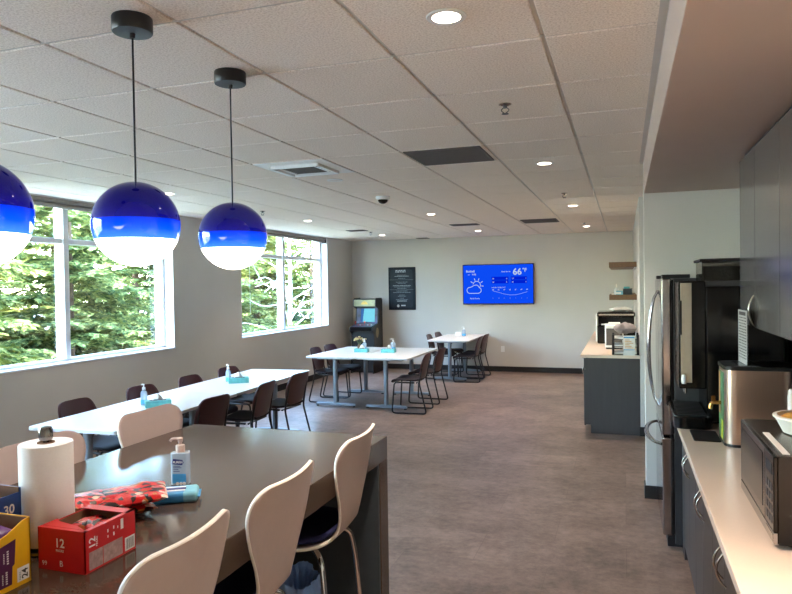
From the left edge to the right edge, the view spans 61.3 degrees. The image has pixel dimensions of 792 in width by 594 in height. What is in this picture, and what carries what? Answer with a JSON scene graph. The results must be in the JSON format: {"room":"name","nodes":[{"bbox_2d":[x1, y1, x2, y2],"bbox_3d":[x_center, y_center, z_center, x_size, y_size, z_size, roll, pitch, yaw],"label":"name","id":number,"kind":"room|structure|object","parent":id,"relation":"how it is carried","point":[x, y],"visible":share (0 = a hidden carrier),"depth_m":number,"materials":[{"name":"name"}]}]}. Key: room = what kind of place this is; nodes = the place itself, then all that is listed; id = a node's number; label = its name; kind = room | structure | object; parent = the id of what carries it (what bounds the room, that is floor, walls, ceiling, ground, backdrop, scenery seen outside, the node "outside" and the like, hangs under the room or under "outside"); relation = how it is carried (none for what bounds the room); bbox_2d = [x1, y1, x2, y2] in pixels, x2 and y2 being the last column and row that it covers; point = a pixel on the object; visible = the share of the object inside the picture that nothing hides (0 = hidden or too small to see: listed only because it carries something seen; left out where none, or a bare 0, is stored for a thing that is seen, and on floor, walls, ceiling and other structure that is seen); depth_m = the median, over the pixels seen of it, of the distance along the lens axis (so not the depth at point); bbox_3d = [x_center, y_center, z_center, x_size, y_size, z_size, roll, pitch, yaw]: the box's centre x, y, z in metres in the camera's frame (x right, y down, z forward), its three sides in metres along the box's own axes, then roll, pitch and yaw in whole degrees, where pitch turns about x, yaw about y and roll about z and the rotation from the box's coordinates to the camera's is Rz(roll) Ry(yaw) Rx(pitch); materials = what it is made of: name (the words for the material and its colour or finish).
{"room":"office break room","nodes":[
{"label":"office break room","id":0,"kind":"room"},
{"bbox_2d":[0,193,352,448],"bbox_3d":[-3.464,0.219,7.341,0.300,2.900,15.450,-1,1,19],"label":"wall","id":1,"kind":"structure","parent":0,"point":[207,295],"depth_m":9.01,"materials":[{"name":"white paint"}]},
{"bbox_2d":[31,195,93,211],"bbox_3d":[-3.451,-0.346,7.102,0.100,1.338,3.210,-1,1,19],"label":"roller blind","id":2,"kind":"object","parent":1,"relation":"attached to","point":[37,200],"visible":0.28,"depth_m":6.95,"materials":[{"name":"fabric"}]},
{"bbox_2d":[0,208,175,373],"bbox_3d":[-3.504,-0.158,7.124,0.252,1.718,3.270,-1,1,19],"label":"window","id":3,"kind":"structure","parent":1,"relation":"in","point":[164,273],"depth_m":7.14,"materials":[{"name":"metal"}]},
{"bbox_2d":[109,363,350,435],"bbox_3d":[-3.298,1.615,7.309,0.012,0.105,14.838,-1,1,19],"label":"baseboard","id":4,"kind":"structure","parent":1,"relation":"attached to","point":[310,378],"depth_m":11.39,"materials":[{"name":"rubber"}]},
{"bbox_2d":[241,237,328,338],"bbox_3d":[-1.952,-0.259,11.676,0.252,1.718,3.150,-1,1,19],"label":"window","id":5,"kind":"structure","parent":1,"relation":"in","point":[321,263],"depth_m":12.24,"materials":[{"name":"metal"}]},
{"bbox_2d":[249,229,325,312],"bbox_3d":[-1.899,-0.448,11.654,0.100,1.338,3.090,-1,1,19],"label":"roller blind","id":6,"kind":"object","parent":5,"relation":"attached to","point":[269,232],"visible":0.55,"depth_m":11.83,"materials":[{"name":"fabric"}]},
{"bbox_2d":[0,0,659,240],"bbox_3d":[0.332,-1.189,6.016,8.365,0.250,15.450,-1,1,19],"label":"ceiling","id":7,"kind":"structure","parent":0,"point":[607,108],"depth_m":3.56,"materials":[{"name":"tile"}]},
{"bbox_2d":[0,165,34,263],"bbox_3d":[-1.126,-0.520,1.762,0.298,0.897,0.298,-1,1,19],"label":"pendant lamp","id":8,"kind":"object","parent":7,"relation":"hanging from","point":[17,209],"visible":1,"depth_m":1.74,"materials":[{"name":"blue glass"}]},
{"bbox_2d":[0,232,30,263],"bbox_3d":[-1.120,-0.119,1.769,0.276,0.093,0.276,-1,1,19],"label":"diffuser","id":9,"kind":"object","parent":8,"relation":"attached to","point":[11,243],"depth_m":1.75,"materials":[{"name":"white glass"}]},
{"bbox_2d":[90,10,180,265],"bbox_3d":[-0.922,-0.546,2.361,0.298,0.873,0.298,-1,1,19],"label":"pendant lamp","id":10,"kind":"object","parent":7,"relation":"hanging from","point":[134,223],"visible":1,"depth_m":2.27,"materials":[{"name":"blue glass"}]},
{"bbox_2d":[94,237,177,265],"bbox_3d":[-0.916,-0.155,2.367,0.276,0.093,0.276,-1,1,19],"label":"diffuser","id":11,"kind":"object","parent":10,"relation":"attached to","point":[130,251],"depth_m":2.28,"materials":[{"name":"white glass"}]},
{"bbox_2d":[198,67,266,269],"bbox_3d":[-0.729,-0.559,2.971,0.298,0.873,0.298,-1,1,19],"label":"pendant lamp","id":12,"kind":"object","parent":7,"relation":"hanging from","point":[232,235],"visible":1,"depth_m":2.88,"materials":[{"name":"blue glass"}]},
{"bbox_2d":[201,247,264,269],"bbox_3d":[-0.723,-0.169,2.978,0.276,0.093,0.276,-1,1,19],"label":"diffuser","id":13,"kind":"object","parent":12,"relation":"attached to","point":[232,258],"depth_m":2.89,"materials":[{"name":"white glass"}]},
{"bbox_2d":[253,159,353,176],"bbox_3d":[-0.729,-1.023,5.388,0.600,0.030,0.620,-1,1,19],"label":"ceiling vent","id":14,"kind":"object","parent":7,"relation":"in","point":[315,167],"visible":1,"depth_m":5.30,"materials":[{"name":"white metal"}]},
{"bbox_2d":[426,8,466,24],"bbox_3d":[0.179,-0.994,2.379,0.146,0.008,0.146,-1,1,19],"label":"recessed light","id":15,"kind":"object","parent":7,"relation":"in","point":[444,16],"visible":1,"depth_m":2.37,"materials":[{"name":"white ceramic"}]},
{"bbox_2d":[403,146,493,165],"bbox_3d":[0.403,-1.043,4.965,0.555,0.008,0.560,-1,1,19],"label":"ceiling vent","id":16,"kind":"object","parent":7,"relation":"in","point":[468,154],"visible":1,"depth_m":4.93,"materials":[{"name":"grey metal"}]},
{"bbox_2d":[93,368,695,593],"bbox_3d":[0.374,1.695,6.066,8.365,0.120,15.450,-1,1,19],"label":"floor","id":17,"kind":"structure","parent":0,"point":[502,486],"depth_m":5.66,"materials":[{"name":"carpet"}]},
{"bbox_2d":[0,430,85,484],"bbox_3d":[-1.121,1.123,2.446,0.508,1.192,0.458,-1,1,18],"label":"bar stool","id":18,"kind":"object","parent":17,"relation":"on","point":[8,454],"visible":0.06,"depth_m":2.40,"materials":[{"name":"beige laminate"}]},
{"bbox_2d":[58,397,120,456],"bbox_3d":[-2.515,1.277,5.640,0.515,0.812,0.451,-1,1,16],"label":"chair","id":19,"kind":"object","parent":17,"relation":"on","point":[104,443],"visible":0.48,"depth_m":5.67,"materials":[{"name":"red plastic"}]},
{"bbox_2d":[29,391,236,459],"bbox_3d":[-2.119,1.309,5.688,0.781,0.738,1.726,-1,1,16],"label":"table","id":20,"kind":"object","parent":17,"relation":"on","point":[103,420],"visible":0.49,"depth_m":5.39,"materials":[{"name":"white laminate"}]},
{"bbox_2d":[145,393,171,407],"bbox_3d":[-2.041,0.881,5.735,0.210,0.114,0.110,-1,1,-24],"label":"tissue box","id":21,"kind":"object","parent":20,"relation":"on","point":[157,400],"visible":0.94,"depth_m":5.70,"materials":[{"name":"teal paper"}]},
{"bbox_2d":[116,404,182,447],"bbox_3d":[-0.925,1.111,3.020,0.508,1.192,0.458,0,1,20],"label":"bar stool","id":22,"kind":"object","parent":17,"relation":"on","point":[139,426],"visible":0.19,"depth_m":3.09,"materials":[{"name":"beige laminate"}]},
{"bbox_2d":[126,384,188,427],"bbox_3d":[-2.257,1.260,6.399,0.515,0.812,0.451,0,1,21],"label":"chair","id":23,"kind":"object","parent":17,"relation":"on","point":[134,392],"visible":0.27,"depth_m":6.46,"materials":[{"name":"red plastic"}]},
{"bbox_2d":[117,509,229,593],"bbox_3d":[-0.686,1.132,1.601,0.508,1.192,0.458,-1,1,15],"label":"bar stool","id":24,"kind":"object","parent":17,"relation":"on","point":[191,565],"visible":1,"depth_m":1.51,"materials":[{"name":"beige laminate"}]},
{"bbox_2d":[5,424,388,593],"bbox_3d":[-0.911,1.189,2.009,1.018,1.070,2.465,-1,1,19],"label":"table","id":25,"kind":"object","parent":17,"relation":"on","point":[231,465],"visible":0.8,"depth_m":2.56,"materials":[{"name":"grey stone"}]},
{"bbox_2d":[0,485,20,514],"bbox_3d":[-1.073,0.575,1.625,0.171,0.176,0.230,-1,1,19],"label":"carton","id":26,"kind":"object","parent":25,"relation":"on","point":[10,500],"visible":0.33,"depth_m":1.69,"materials":[{"name":"blue cardboard"}]},
{"bbox_2d":[0,512,30,593],"bbox_3d":[-0.967,0.589,1.468,0.161,0.150,0.248,-1,1,19],"label":"carton","id":27,"kind":"object","parent":25,"relation":"on","point":[15,547],"visible":1,"depth_m":1.53,"materials":[{"name":"yellow cardboard"}]},
{"bbox_2d":[2,551,8,585],"bbox_3d":[-0.877,0.608,1.483,0.001,0.074,0.043,-1,1,19],"label":"print","id":28,"kind":"object","parent":27,"relation":"attached to","point":[7,551],"depth_m":1.50},
{"bbox_2d":[17,426,74,557],"bbox_3d":[-0.923,0.500,1.768,0.160,0.317,0.160,-1,1,19],"label":"paper towel roll","id":29,"kind":"object","parent":25,"relation":"on","point":[45,463],"visible":0.69,"depth_m":1.72,"materials":[{"name":"white paper"}]},
{"bbox_2d":[38,504,135,574],"bbox_3d":[-0.775,0.606,1.687,0.144,0.102,0.174,-1,1,19],"label":"carton","id":30,"kind":"object","parent":25,"relation":"on","point":[63,546],"visible":0.98,"depth_m":1.62,"materials":[{"name":"red cardboard"}]},
{"bbox_2d":[72,518,101,529],"bbox_3d":[-0.793,0.580,1.698,0.075,0.032,0.049,-1,1,13],"label":"packet","id":31,"kind":"object","parent":30,"relation":"in","point":[84,524],"visible":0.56,"depth_m":1.69,"materials":[{"name":"plastic"}]},
{"bbox_2d":[42,518,134,566],"bbox_3d":[-0.770,0.607,1.683,0.132,0.088,0.169,-1,1,19],"label":"print","id":32,"kind":"object","parent":30,"relation":"attached to","point":[64,544],"depth_m":1.62},
{"bbox_2d":[123,503,157,513],"bbox_3d":[-0.851,0.629,1.995,0.230,0.049,0.170,-2,2,-36],"label":"snack bag","id":33,"kind":"object","parent":25,"relation":"on","point":[146,507],"visible":0.06,"depth_m":1.98,"materials":[{"name":"plastic"}]},
{"bbox_2d":[75,489,105,511],"bbox_3d":[-0.915,0.596,1.947,0.150,0.050,0.200,0,1,43],"label":"snack bag","id":34,"kind":"object","parent":33,"relation":"on","point":[95,497],"visible":0.31,"depth_m":1.92,"materials":[{"name":"plastic"}]},
{"bbox_2d":[99,481,167,507],"bbox_3d":[-0.792,0.592,2.000,0.200,0.053,0.160,-1,1,-22],"label":"snack bag","id":35,"kind":"object","parent":33,"relation":"on","point":[143,492],"visible":0.84,"depth_m":1.96,"materials":[{"name":"plastic"}]},
{"bbox_2d":[153,484,201,504],"bbox_3d":[-0.705,0.630,2.137,0.156,0.036,0.092,-1,1,-13],"label":"pack","id":36,"kind":"object","parent":25,"relation":"on","point":[186,493],"visible":0.81,"depth_m":2.10},
{"bbox_2d":[169,437,190,484],"bbox_3d":[-0.748,0.565,2.310,0.069,0.162,0.039,-1,1,-1],"label":"sanitizer bottle","id":37,"kind":"object","parent":25,"relation":"on","point":[180,479],"visible":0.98,"depth_m":2.29,"materials":[{"name":"clear plastic"}]},
{"bbox_2d":[178,374,237,426],"bbox_3d":[-1.996,1.244,7.101,0.515,0.812,0.451,-1,1,17],"label":"chair","id":38,"kind":"object","parent":17,"relation":"on","point":[187,380],"visible":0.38,"depth_m":7.16,"materials":[{"name":"red plastic"}]},
{"bbox_2d":[194,394,229,425],"bbox_3d":[-1.758,1.261,5.898,0.515,0.812,0.451,0,1,25],"label":"chair","id":39,"kind":"object","parent":17,"relation":"on","point":[212,410],"visible":0.34,"depth_m":5.78,"materials":[{"name":"red plastic"}]},
{"bbox_2d":[169,369,309,430],"bbox_3d":[-1.641,1.273,7.351,0.781,0.738,1.726,-1,1,16],"label":"table","id":40,"kind":"object","parent":17,"relation":"on","point":[257,377],"visible":0.4,"depth_m":7.24,"materials":[{"name":"white laminate"}]},
{"bbox_2d":[218,366,271,427],"bbox_3d":[-1.773,1.228,7.818,0.515,0.812,0.451,0,1,21],"label":"chair","id":41,"kind":"object","parent":17,"relation":"on","point":[223,371],"visible":0.41,"depth_m":7.82,"materials":[{"name":"red plastic"}]},
{"bbox_2d":[226,380,275,428],"bbox_3d":[-1.486,1.243,6.697,0.515,0.812,0.451,-1,1,14],"label":"chair","id":42,"kind":"object","parent":17,"relation":"on","point":[262,400],"visible":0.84,"depth_m":6.60,"materials":[{"name":"red plastic"}]},
{"bbox_2d":[213,460,313,593],"bbox_3d":[-0.528,1.121,2.072,0.508,1.192,0.458,-1,1,16],"label":"bar stool","id":43,"kind":"object","parent":17,"relation":"on","point":[275,516],"visible":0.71,"depth_m":1.97,"materials":[{"name":"beige laminate"}]},
{"bbox_2d":[255,371,310,430],"bbox_3d":[-1.248,1.228,7.394,0.515,0.812,0.451,0,1,22],"label":"chair","id":44,"kind":"object","parent":17,"relation":"on","point":[295,392],"visible":0.7,"depth_m":7.29,"materials":[{"name":"red plastic"}]},
{"bbox_2d":[279,561,320,593],"bbox_3d":[-0.421,1.415,2.753,0.264,0.577,0.266,-1,1,19],"label":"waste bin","id":45,"kind":"object","parent":17,"relation":"on","point":[303,579],"visible":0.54,"depth_m":2.83,"materials":[{"name":"blue plastic"}]},
{"bbox_2d":[309,347,348,402],"bbox_3d":[-1.027,1.175,10.224,0.515,0.812,0.451,-1,1,17],"label":"chair","id":46,"kind":"object","parent":17,"relation":"on","point":[318,364],"visible":0.85,"depth_m":10.26,"materials":[{"name":"red plastic"}]},
{"bbox_2d":[296,423,374,593],"bbox_3d":[-0.345,1.109,2.623,0.508,1.192,0.458,-1,1,15],"label":"bar stool","id":47,"kind":"object","parent":17,"relation":"on","point":[319,529],"visible":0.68,"depth_m":2.50,"materials":[{"name":"beige laminate"}]},
{"bbox_2d":[323,344,361,397],"bbox_3d":[-0.859,1.164,10.718,0.515,0.812,0.451,0,1,22],"label":"chair","id":48,"kind":"object","parent":17,"relation":"on","point":[328,347],"visible":0.61,"depth_m":10.71,"materials":[{"name":"red plastic"}]},
{"bbox_2d":[306,347,386,406],"bbox_3d":[-0.687,1.208,10.300,0.781,0.738,1.556,-1,1,19],"label":"table","id":49,"kind":"object","parent":17,"relation":"on","point":[345,353],"visible":0.8,"depth_m":9.80,"materials":[{"name":"white laminate"}]},
{"bbox_2d":[349,298,382,373],"bbox_3d":[-0.601,0.769,13.553,0.491,1.500,0.610,-1,1,19],"label":"machine","id":50,"kind":"object","parent":17,"relation":"on","point":[368,324],"visible":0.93,"depth_m":13.45,"materials":[{"name":"black plastic"}]},
{"bbox_2d":[361,309,374,321],"bbox_3d":[-0.572,0.369,13.587,0.300,0.269,0.038,-1,1,19],"label":"monitor","id":51,"kind":"object","parent":50,"relation":"on","point":[367,315],"depth_m":13.58,"materials":[{"name":"blue glass"}]},
{"bbox_2d":[356,347,437,409],"bbox_3d":[0.052,1.202,10.037,0.781,0.738,1.556,-1,1,19],"label":"table","id":52,"kind":"object","parent":17,"relation":"on","point":[401,354],"visible":0.81,"depth_m":9.54,"materials":[{"name":"white laminate"}]},
{"bbox_2d":[391,352,433,414],"bbox_3d":[0.229,1.174,9.248,0.515,0.812,0.451,-1,1,16],"label":"chair","id":53,"kind":"object","parent":17,"relation":"on","point":[424,366],"visible":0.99,"depth_m":9.11,"materials":[{"name":"red plastic"}]},
{"bbox_2d":[408,347,447,404],"bbox_3d":[0.480,1.157,9.985,0.515,0.812,0.451,0,1,21],"label":"chair","id":54,"kind":"object","parent":17,"relation":"on","point":[439,358],"visible":0.92,"depth_m":9.86,"materials":[{"name":"red plastic"}]},
{"bbox_2d":[435,332,463,374],"bbox_3d":[1.039,1.094,13.155,0.515,0.812,0.451,0,1,20],"label":"chair","id":55,"kind":"object","parent":17,"relation":"on","point":[437,334],"visible":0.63,"depth_m":13.19,"materials":[{"name":"red plastic"}]},
{"bbox_2d":[427,334,484,380],"bbox_3d":[1.177,1.137,12.780,0.781,0.738,1.556,-1,1,19],"label":"table","id":56,"kind":"object","parent":17,"relation":"on","point":[448,338],"visible":0.84,"depth_m":12.25,"materials":[{"name":"white laminate"}]},
{"bbox_2d":[453,336,483,382],"bbox_3d":[1.310,1.109,12.080,0.515,0.812,0.451,-1,1,17],"label":"chair","id":57,"kind":"object","parent":17,"relation":"on","point":[478,344],"visible":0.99,"depth_m":11.94,"materials":[{"name":"red plastic"}]},
{"bbox_2d":[460,333,490,377],"bbox_3d":[1.493,1.097,12.618,0.515,0.812,0.451,0,1,22],"label":"chair","id":58,"kind":"object","parent":17,"relation":"on","point":[484,341],"visible":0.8,"depth_m":12.50,"materials":[{"name":"red plastic"}]},
{"bbox_2d":[582,358,640,435],"bbox_3d":[2.580,1.130,8.040,0.654,0.875,0.768,-1,1,19],"label":"base cabinet","id":59,"kind":"object","parent":17,"relation":"on","point":[611,385],"visible":0.8,"depth_m":7.67,"materials":[{"name":"grey laminate"}]},
{"bbox_2d":[580,331,639,358],"bbox_3d":[3.070,0.641,9.482,0.649,0.035,3.900,-1,1,19],"label":"countertop","id":60,"kind":"structure","parent":59,"relation":"on","point":[593,349],"depth_m":7.97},
{"bbox_2d":[605,322,623,348],"bbox_3d":[2.750,0.484,8.422,0.220,0.325,0.286,-1,1,19],"label":"printer","id":61,"kind":"object","parent":60,"relation":"on","point":[609,329],"visible":0.52,"depth_m":8.31,"materials":[{"name":"white plastic"}]},
{"bbox_2d":[606,328,621,344],"bbox_3d":[2.705,0.494,8.290,0.190,0.210,0.006,-1,1,19],"label":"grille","id":62,"kind":"object","parent":61,"relation":"attached to","point":[609,331],"depth_m":8.30,"materials":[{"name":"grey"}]},
{"bbox_2d":[596,311,635,343],"bbox_3d":[3.043,0.412,9.269,0.510,0.430,0.532,-1,1,19],"label":"printer","id":63,"kind":"object","parent":60,"relation":"on","point":[603,318],"visible":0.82,"depth_m":9.10,"materials":[{"name":"black plastic"}]},
{"bbox_2d":[612,332,638,355],"bbox_3d":[2.660,0.542,7.756,0.294,0.235,0.352,-1,1,19],"label":"tray","id":64,"kind":"object","parent":60,"relation":"on","point":[629,345],"visible":1,"depth_m":7.61,"materials":[{"name":"black plastic"}]},
{"bbox_2d":[613,322,636,333],"bbox_3d":[2.664,0.364,7.787,0.240,0.145,0.260,-1,1,13],"label":"pouch","id":65,"kind":"object","parent":64,"relation":"on","point":[625,328],"visible":1,"depth_m":7.69,"materials":[{"name":"white plastic"}]},
{"bbox_2d":[682,444,687,559],"bbox_3d":[2.115,1.205,4.143,0.619,0.875,0.135,-1,1,19],"label":"filler panel","id":66,"kind":"object","parent":17,"relation":"on","point":[684,550],"visible":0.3,"depth_m":4.24,"materials":[{"name":"grey laminate"}]},
{"bbox_2d":[681,449,695,592],"bbox_3d":[1.959,1.214,3.746,0.658,0.875,0.714,-1,1,19],"label":"base cabinet","id":67,"kind":"object","parent":17,"relation":"on","point":[689,479],"visible":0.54,"depth_m":3.80,"materials":[{"name":"grey laminate"}]},
{"bbox_2d":[644,274,737,546],"bbox_3d":[2.180,0.736,4.718,0.812,1.790,0.905,-1,1,19],"label":"refrigerator","id":68,"kind":"object","parent":17,"relation":"on","point":[668,441],"visible":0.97,"depth_m":4.38,"materials":[{"name":"grey metal"}]},
{"bbox_2d":[693,482,712,593],"bbox_3d":[1.728,1.229,3.069,0.658,0.875,0.713,-1,1,19],"label":"base cabinet","id":69,"kind":"object","parent":17,"relation":"on","point":[704,528],"visible":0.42,"depth_m":3.15,"materials":[{"name":"grey laminate"}]},
{"bbox_2d":[712,529,736,593],"bbox_3d":[1.498,1.244,2.392,0.658,0.875,0.713,-1,1,19],"label":"base cabinet","id":70,"kind":"object","parent":17,"relation":"on","point":[722,581],"visible":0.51,"depth_m":2.52,"materials":[{"name":"grey laminate"}]},
{"bbox_2d":[677,423,791,593],"bbox_3d":[1.485,0.787,2.394,0.676,0.035,3.855,-1,1,19],"label":"countertop","id":71,"kind":"structure","parent":70,"relation":"on","point":[755,565],"depth_m":2.28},
{"bbox_2d":[690,430,721,441],"bbox_3d":[1.656,0.744,3.584,0.132,0.006,0.260,-1,1,19],"label":"mat","id":72,"kind":"object","parent":71,"relation":"on","point":[698,435],"visible":1,"depth_m":3.56,"materials":[{"name":"black plastic"}]},
{"bbox_2d":[668,258,784,429],"bbox_3d":[1.934,0.255,3.950,0.585,0.962,0.578,-1,1,19],"label":"coffee machine","id":73,"kind":"object","parent":71,"relation":"on","point":[706,308],"visible":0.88,"depth_m":3.86,"materials":[{"name":"black plastic"}]},
{"bbox_2d":[668,400,712,429],"bbox_3d":[1.758,0.700,4.009,0.205,0.075,0.558,-1,1,19],"label":"drip tray","id":74,"kind":"object","parent":73,"relation":"on","point":[694,415],"depth_m":3.81,"materials":[{"name":"black plastic"}]},
{"bbox_2d":[708,360,791,447],"bbox_3d":[1.826,0.544,3.426,0.414,0.405,0.292,-1,1,19],"label":"dispenser","id":75,"kind":"object","parent":71,"relation":"on","point":[756,389],"visible":0.86,"depth_m":3.31,"materials":[{"name":"silver metal"}]},
{"bbox_2d":[708,395,720,408],"bbox_3d":[1.659,0.549,3.483,0.061,0.071,0.020,-1,1,19],"label":"tap","id":76,"kind":"object","parent":75,"relation":"on","point":[713,401],"depth_m":3.48,"materials":[{"name":"gold metal"}]},
{"bbox_2d":[738,309,746,364],"bbox_3d":[1.775,0.203,3.405,0.095,0.280,0.216,-1,1,17],"label":"sign holder","id":77,"kind":"object","parent":75,"relation":"on","point":[742,315],"visible":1,"depth_m":3.40,"materials":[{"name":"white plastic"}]},
{"bbox_2d":[741,419,791,547],"bbox_3d":[1.468,0.627,2.277,0.442,0.290,0.610,-1,1,19],"label":"microwave","id":78,"kind":"object","parent":71,"relation":"on","point":[766,473],"visible":1,"depth_m":2.18,"materials":[{"name":"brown metal"}]},
{"bbox_2d":[772,410,791,434],"bbox_3d":[1.463,0.445,2.343,0.252,0.072,0.252,-1,1,19],"label":"bowl","id":79,"kind":"object","parent":78,"relation":"on","point":[784,417],"visible":1,"depth_m":2.34,"materials":[{"name":"white ceramic"}]},
{"bbox_2d":[352,231,633,367],"bbox_3d":[2.937,0.024,13.159,8.065,2.900,0.300,-1,1,19],"label":"wall","id":80,"kind":"structure","parent":0,"point":[574,280],"depth_m":13.24,"materials":[{"name":"white paint"}]},
{"bbox_2d":[388,267,415,309],"bbox_3d":[0.126,-0.175,13.943,0.590,0.890,0.020,-1,1,19],"label":"poster","id":81,"kind":"object","parent":80,"relation":"attached to","point":[402,280],"visible":1,"depth_m":13.93,"materials":[{"name":"paper"}]},
{"bbox_2d":[388,363,583,373],"bbox_3d":[1.772,1.434,13.423,5.665,0.105,0.012,-1,1,19],"label":"baseboard","id":82,"kind":"structure","parent":80,"relation":"attached to","point":[390,365],"depth_m":13.25,"materials":[{"name":"rubber"}]},
{"bbox_2d":[462,263,533,304],"bbox_3d":[2.022,-0.253,13.265,1.414,0.800,0.077,-1,1,19],"label":"wall screen","id":83,"kind":"object","parent":80,"relation":"attached to","point":[483,284],"visible":1,"depth_m":13.22,"materials":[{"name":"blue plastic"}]},
{"bbox_2d":[633,197,644,426],"bbox_3d":[4.253,0.062,9.790,1.400,2.900,5.230,-1,1,19],"label":"wall","id":84,"kind":"structure","parent":0,"point":[638,231],"depth_m":7.55,"materials":[{"name":"white paint"}]},
{"bbox_2d":[0,0,669,231],"bbox_3d":[0.428,-1.074,5.985,7.965,0.022,14.850,-1,1,19],"label":"trim","id":85,"kind":"structure","parent":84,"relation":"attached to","point":[664,4],"depth_m":2.91,"materials":[{"name":"white metal"}]},
{"bbox_2d":[609,262,636,269],"bbox_3d":[3.417,-0.460,10.079,0.360,0.082,1.900,-1,1,19],"label":"wall shelf","id":86,"kind":"object","parent":84,"relation":"attached to","point":[612,265],"visible":1,"depth_m":9.21,"materials":[{"name":"brown wood"}]},
{"bbox_2d":[643,174,739,485],"bbox_3d":[2.495,0.167,5.267,1.010,2.900,0.130,-1,1,19],"label":"wall","id":87,"kind":"structure","parent":0,"point":[682,228],"depth_m":5.28,"materials":[{"name":"white paint"}]},
{"bbox_2d":[644,480,657,499],"bbox_3d":[2.100,1.568,5.431,0.157,0.105,0.152,-1,1,19],"label":"baseboard","id":88,"kind":"structure","parent":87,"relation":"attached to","point":[650,492],"depth_m":5.37,"materials":[{"name":"rubber"}]},
{"bbox_2d":[643,0,791,192],"bbox_3d":[1.181,-0.978,1.753,0.810,0.450,7.320,-1,1,19],"label":"ceiling","id":89,"kind":"structure","parent":0,"point":[724,78],"depth_m":2.49,"materials":[{"name":"paint"}]},
{"bbox_2d":[785,339,788,361],"bbox_3d":[1.677,0.242,1.611,0.200,2.900,7.320,-1,1,19],"label":"wall","id":90,"kind":"structure","parent":0,"point":[786,340],"depth_m":4.21,"materials":[{"name":"black"}]},
{"bbox_2d":[739,139,760,327],"bbox_3d":[2.013,-0.323,3.505,0.374,0.944,0.455,-1,1,19],"label":"upper cabinet","id":91,"kind":"object","parent":90,"relation":"attached to","point":[747,164],"visible":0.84,"depth_m":3.52,"materials":[{"name":"grey laminate"}]},
{"bbox_2d":[754,111,786,335],"bbox_3d":[1.863,-0.312,3.018,0.344,0.944,0.558,-1,1,19],"label":"upper cabinet","id":92,"kind":"object","parent":90,"relation":"attached to","point":[766,151],"visible":0.75,"depth_m":3.03,"materials":[{"name":"grey laminate"}]},
{"bbox_2d":[779,106,791,340],"bbox_3d":[1.683,-0.300,2.489,0.344,0.944,0.558,-1,1,19],"label":"upper cabinet","id":93,"kind":"object","parent":90,"relation":"attached to","point":[785,124],"visible":1,"depth_m":2.70,"materials":[{"name":"grey laminate"}]},
{"label":"outside","id":94,"kind":"structure","parent":0,"visible":0},
{"bbox_3d":[-27.883,2.085,20.117,54.200,0.150,100.000,-1,1,19],"label":"ground","id":95,"kind":"structure","parent":94,"visible":0},
{"bbox_2d":[0,260,56,365],"bbox_3d":[-6.612,-1.021,9.071,4.458,6.215,4.216,-1,1,-4],"label":"conifer tree","id":96,"kind":"object","parent":95,"relation":"on","point":[7,270],"visible":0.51,"depth_m":9.33,"materials":[{"name":"green plant"}]},
{"bbox_2d":[0,251,56,356],"bbox_3d":[-8.522,-1.470,11.463,4.849,7.148,5.127,0,1,28],"label":"conifer tree","id":97,"kind":"object","parent":95,"relation":"on","point":[29,333],"visible":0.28,"depth_m":11.45,"materials":[{"name":"green plant"}]},
{"bbox_2d":[0,205,154,365],"bbox_3d":[-6.208,-0.790,12.198,3.751,5.633,3.799,-1,1,-13],"label":"conifer tree","id":98,"kind":"object","parent":95,"relation":"on","point":[86,335],"visible":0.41,"depth_m":11.78,"materials":[{"name":"green plant"}]},
{"bbox_2d":[0,207,155,357],"bbox_3d":[-8.086,-1.401,15.471,4.904,6.837,4.638,0,1,32],"label":"conifer tree","id":99,"kind":"object","parent":95,"relation":"on","point":[75,233],"visible":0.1,"depth_m":15.28,"materials":[{"name":"green plant"}]},
{"bbox_2d":[46,214,155,342],"bbox_3d":[-10.465,-2.116,24.437,5.440,8.168,5.508,0,1,41],"label":"conifer tree","id":100,"kind":"object","parent":95,"relation":"on","point":[79,223],"visible":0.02,"depth_m":24.47,"materials":[{"name":"green plant"}]},
{"bbox_2d":[79,225,155,352],"bbox_3d":[-8.139,-1.421,20.091,4.558,6.760,4.502,0,1,43],"label":"conifer tree","id":101,"kind":"object","parent":95,"relation":"on","point":[135,280],"visible":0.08,"depth_m":19.69,"materials":[{"name":"green plant"}]},
{"bbox_2d":[138,279,261,329],"bbox_3d":[-4.204,-0.200,14.163,2.849,4.225,2.814,-1,1,-20],"label":"conifer tree","id":102,"kind":"object","parent":95,"relation":"on","point":[243,294],"visible":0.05,"depth_m":14.15,"materials":[{"name":"green plant"}]},
{"bbox_2d":[137,258,294,346],"bbox_3d":[-4.414,-1.033,17.113,3.988,5.915,3.939,0,1,28],"label":"conifer tree","id":103,"kind":"object","parent":95,"relation":"on","point":[248,319],"visible":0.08,"depth_m":16.98,"materials":[{"name":"green plant"}]},
{"bbox_2d":[241,235,313,324],"bbox_3d":[-4.242,-1.555,21.097,4.638,6.837,4.904,-1,1,-21],"label":"conifer tree","id":104,"kind":"object","parent":95,"relation":"on","point":[270,271],"visible":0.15,"depth_m":20.78,"materials":[{"name":"green plant"}]},
{"bbox_2d":[242,238,314,329],"bbox_3d":[-2.829,-0.417,17.595,1.820,4.203,4.468,-1,1,19],"label":"bare tree","id":105,"kind":"object","parent":95,"relation":"on","point":[288,288],"visible":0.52,"depth_m":17.43,"materials":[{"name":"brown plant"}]},
{"bbox_2d":[244,236,314,321],"bbox_3d":[-4.561,-1.288,24.399,4.127,6.197,4.178,0,1,38],"label":"conifer tree","id":106,"kind":"object","parent":95,"relation":"on","point":[300,290],"visible":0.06,"depth_m":24.03,"materials":[{"name":"green plant"}]},
{"bbox_2d":[262,239,314,328],"bbox_3d":[-2.715,-0.588,20.187,3.229,4.788,3.189,0,1,25],"label":"conifer tree","id":107,"kind":"object","parent":95,"relation":"on","point":[300,277],"visible":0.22,"depth_m":20.07,"materials":[{"name":"green plant"}]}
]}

